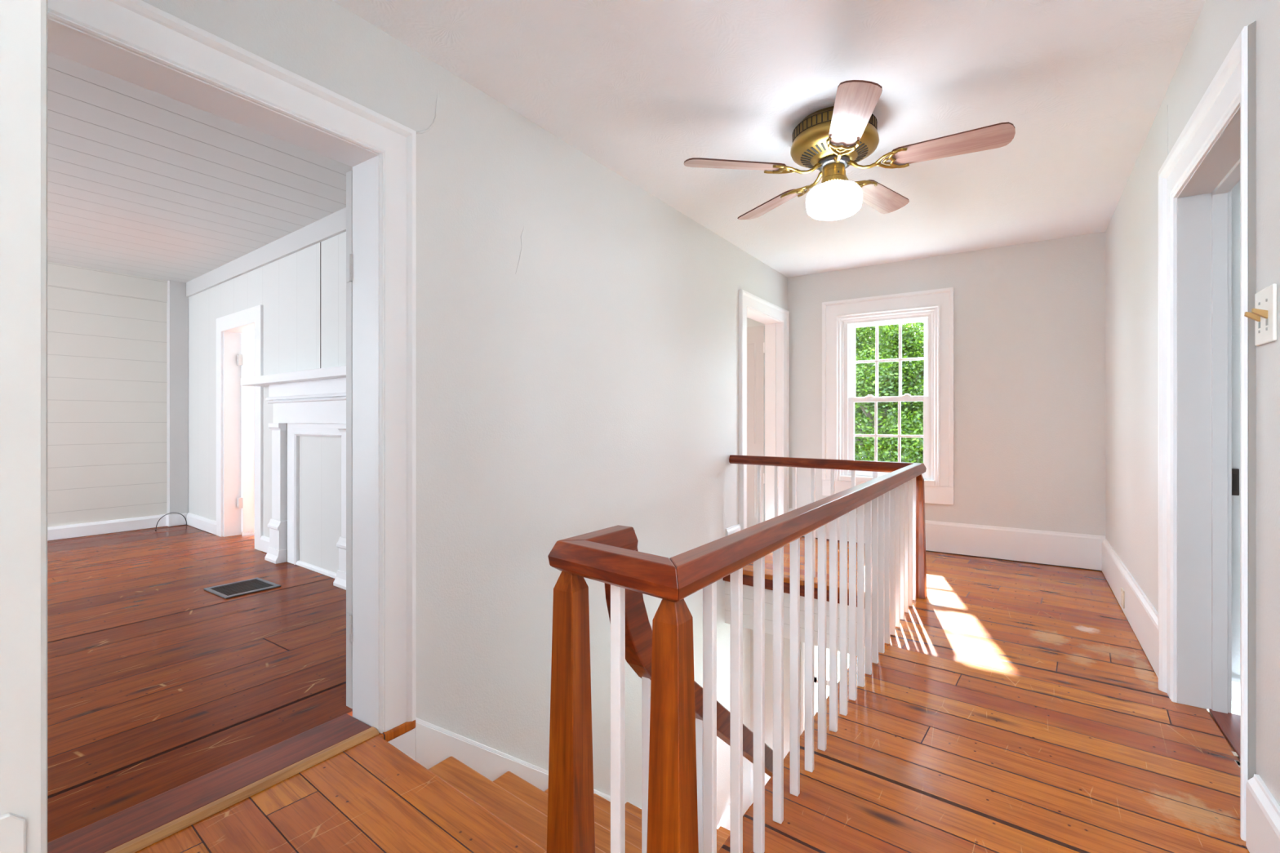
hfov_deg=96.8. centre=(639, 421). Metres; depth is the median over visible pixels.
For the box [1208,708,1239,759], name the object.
floor
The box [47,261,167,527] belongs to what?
wall
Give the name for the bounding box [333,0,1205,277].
ceiling
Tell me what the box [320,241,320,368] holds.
trim
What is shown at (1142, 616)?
baseboard
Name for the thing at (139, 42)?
door frame
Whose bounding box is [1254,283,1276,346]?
switch plate
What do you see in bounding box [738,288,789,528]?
door
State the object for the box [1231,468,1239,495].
latch plate
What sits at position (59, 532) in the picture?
baseboard
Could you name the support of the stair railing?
on the staircase
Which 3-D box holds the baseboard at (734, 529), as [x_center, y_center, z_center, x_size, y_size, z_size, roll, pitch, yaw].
[0.666,0.874,4.044,0.020,0.247,0.223,0,0,34]
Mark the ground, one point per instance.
(1235, 705)
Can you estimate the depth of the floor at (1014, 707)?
1.86 m
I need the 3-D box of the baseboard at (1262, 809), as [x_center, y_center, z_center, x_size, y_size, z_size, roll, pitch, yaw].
[0.033,0.909,-0.746,0.022,0.175,5.000,0,0,34]
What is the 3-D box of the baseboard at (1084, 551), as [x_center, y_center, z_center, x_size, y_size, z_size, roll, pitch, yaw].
[2.200,0.880,4.380,2.154,0.231,0.018,0,0,34]
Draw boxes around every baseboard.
[47,513,187,541]
[725,524,740,536]
[789,508,1105,570]
[1102,538,1158,678]
[1231,676,1239,702]
[1245,773,1279,852]
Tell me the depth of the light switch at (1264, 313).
1.26 m
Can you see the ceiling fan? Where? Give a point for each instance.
(828, 140)
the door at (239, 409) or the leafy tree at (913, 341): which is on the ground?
the leafy tree at (913, 341)
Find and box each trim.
[105,726,378,852]
[166,280,188,526]
[186,207,346,297]
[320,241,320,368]
[388,717,640,808]
[723,574,865,608]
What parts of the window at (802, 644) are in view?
casing, sash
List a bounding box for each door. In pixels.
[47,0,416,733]
[216,304,262,551]
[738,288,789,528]
[1158,20,1256,841]
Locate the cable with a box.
[155,512,186,530]
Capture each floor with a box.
[47,524,1249,852]
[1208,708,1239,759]
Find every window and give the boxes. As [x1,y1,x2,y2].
[800,642,839,734]
[822,287,954,505]
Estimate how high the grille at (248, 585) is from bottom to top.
0.004 m
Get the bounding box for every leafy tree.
[854,321,924,462]
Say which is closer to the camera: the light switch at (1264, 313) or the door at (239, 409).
the light switch at (1264, 313)
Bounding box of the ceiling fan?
[684,80,1015,220]
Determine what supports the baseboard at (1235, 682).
attached to the wall at (1236, 189)
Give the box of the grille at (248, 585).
[210,579,274,595]
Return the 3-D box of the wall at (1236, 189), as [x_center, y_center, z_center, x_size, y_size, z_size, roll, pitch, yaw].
[2.618,-0.150,0.328,2.825,2.300,2.470,0,0,34]
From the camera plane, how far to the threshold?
1.51 m
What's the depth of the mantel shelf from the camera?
3.66 m
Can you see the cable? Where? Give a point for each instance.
(170, 513)
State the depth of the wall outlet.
2.93 m
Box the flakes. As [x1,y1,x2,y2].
[1231,751,1239,767]
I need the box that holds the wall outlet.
[1120,587,1124,608]
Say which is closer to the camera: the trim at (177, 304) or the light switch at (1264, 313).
the light switch at (1264, 313)
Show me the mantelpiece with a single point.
(307, 526)
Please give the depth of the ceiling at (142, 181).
3.15 m
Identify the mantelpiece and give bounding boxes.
[240,364,346,590]
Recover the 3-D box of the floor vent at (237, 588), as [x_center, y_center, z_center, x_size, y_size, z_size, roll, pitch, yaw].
[-2.351,0.986,3.365,0.310,0.009,0.285,0,0,34]
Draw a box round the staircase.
[428,756,729,852]
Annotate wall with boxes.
[0,0,47,852]
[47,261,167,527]
[142,0,787,830]
[186,231,346,552]
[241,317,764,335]
[750,629,800,805]
[787,231,1105,536]
[1105,0,1279,805]
[1231,180,1239,678]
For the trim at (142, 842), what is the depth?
1.50 m
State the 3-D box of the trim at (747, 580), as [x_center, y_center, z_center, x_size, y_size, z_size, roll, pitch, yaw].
[1.017,1.066,3.583,1.122,0.068,0.025,0,0,38]
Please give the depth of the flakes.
1.67 m
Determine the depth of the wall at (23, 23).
0.38 m
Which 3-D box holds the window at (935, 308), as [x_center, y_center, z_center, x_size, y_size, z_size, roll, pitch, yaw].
[1.976,-0.186,4.580,0.978,1.635,0.155,0,0,34]
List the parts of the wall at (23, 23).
strike plate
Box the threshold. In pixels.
[47,713,371,852]
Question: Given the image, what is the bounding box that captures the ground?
[826,648,1239,715]
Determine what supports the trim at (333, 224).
attached to the wall at (287, 288)
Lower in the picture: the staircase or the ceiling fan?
the staircase
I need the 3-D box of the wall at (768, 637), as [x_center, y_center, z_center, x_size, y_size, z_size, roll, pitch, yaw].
[1.419,2.018,4.000,1.317,1.964,0.120,0,0,34]
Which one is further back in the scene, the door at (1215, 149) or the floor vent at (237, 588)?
the floor vent at (237, 588)
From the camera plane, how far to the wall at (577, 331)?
2.40 m
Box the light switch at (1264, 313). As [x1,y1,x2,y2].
[1244,283,1276,346]
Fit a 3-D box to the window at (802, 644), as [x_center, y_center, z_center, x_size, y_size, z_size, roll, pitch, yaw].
[1.484,1.825,3.903,0.740,0.950,0.088,0,0,34]
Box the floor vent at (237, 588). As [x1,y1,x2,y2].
[204,577,280,599]
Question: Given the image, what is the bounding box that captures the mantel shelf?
[240,364,346,386]
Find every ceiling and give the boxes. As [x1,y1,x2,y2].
[47,51,352,282]
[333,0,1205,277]
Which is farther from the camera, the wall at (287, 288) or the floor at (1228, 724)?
the wall at (287, 288)
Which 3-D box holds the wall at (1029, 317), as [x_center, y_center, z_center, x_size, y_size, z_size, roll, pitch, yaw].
[2.294,-0.156,4.405,2.317,2.312,0.130,0,0,34]
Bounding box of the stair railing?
[546,454,926,852]
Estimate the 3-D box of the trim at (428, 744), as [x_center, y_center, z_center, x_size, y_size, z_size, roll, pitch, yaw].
[-0.146,2.149,2.836,0.022,2.300,2.620,0,0,34]
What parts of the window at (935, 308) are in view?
sill, frame, moulding, sash, sash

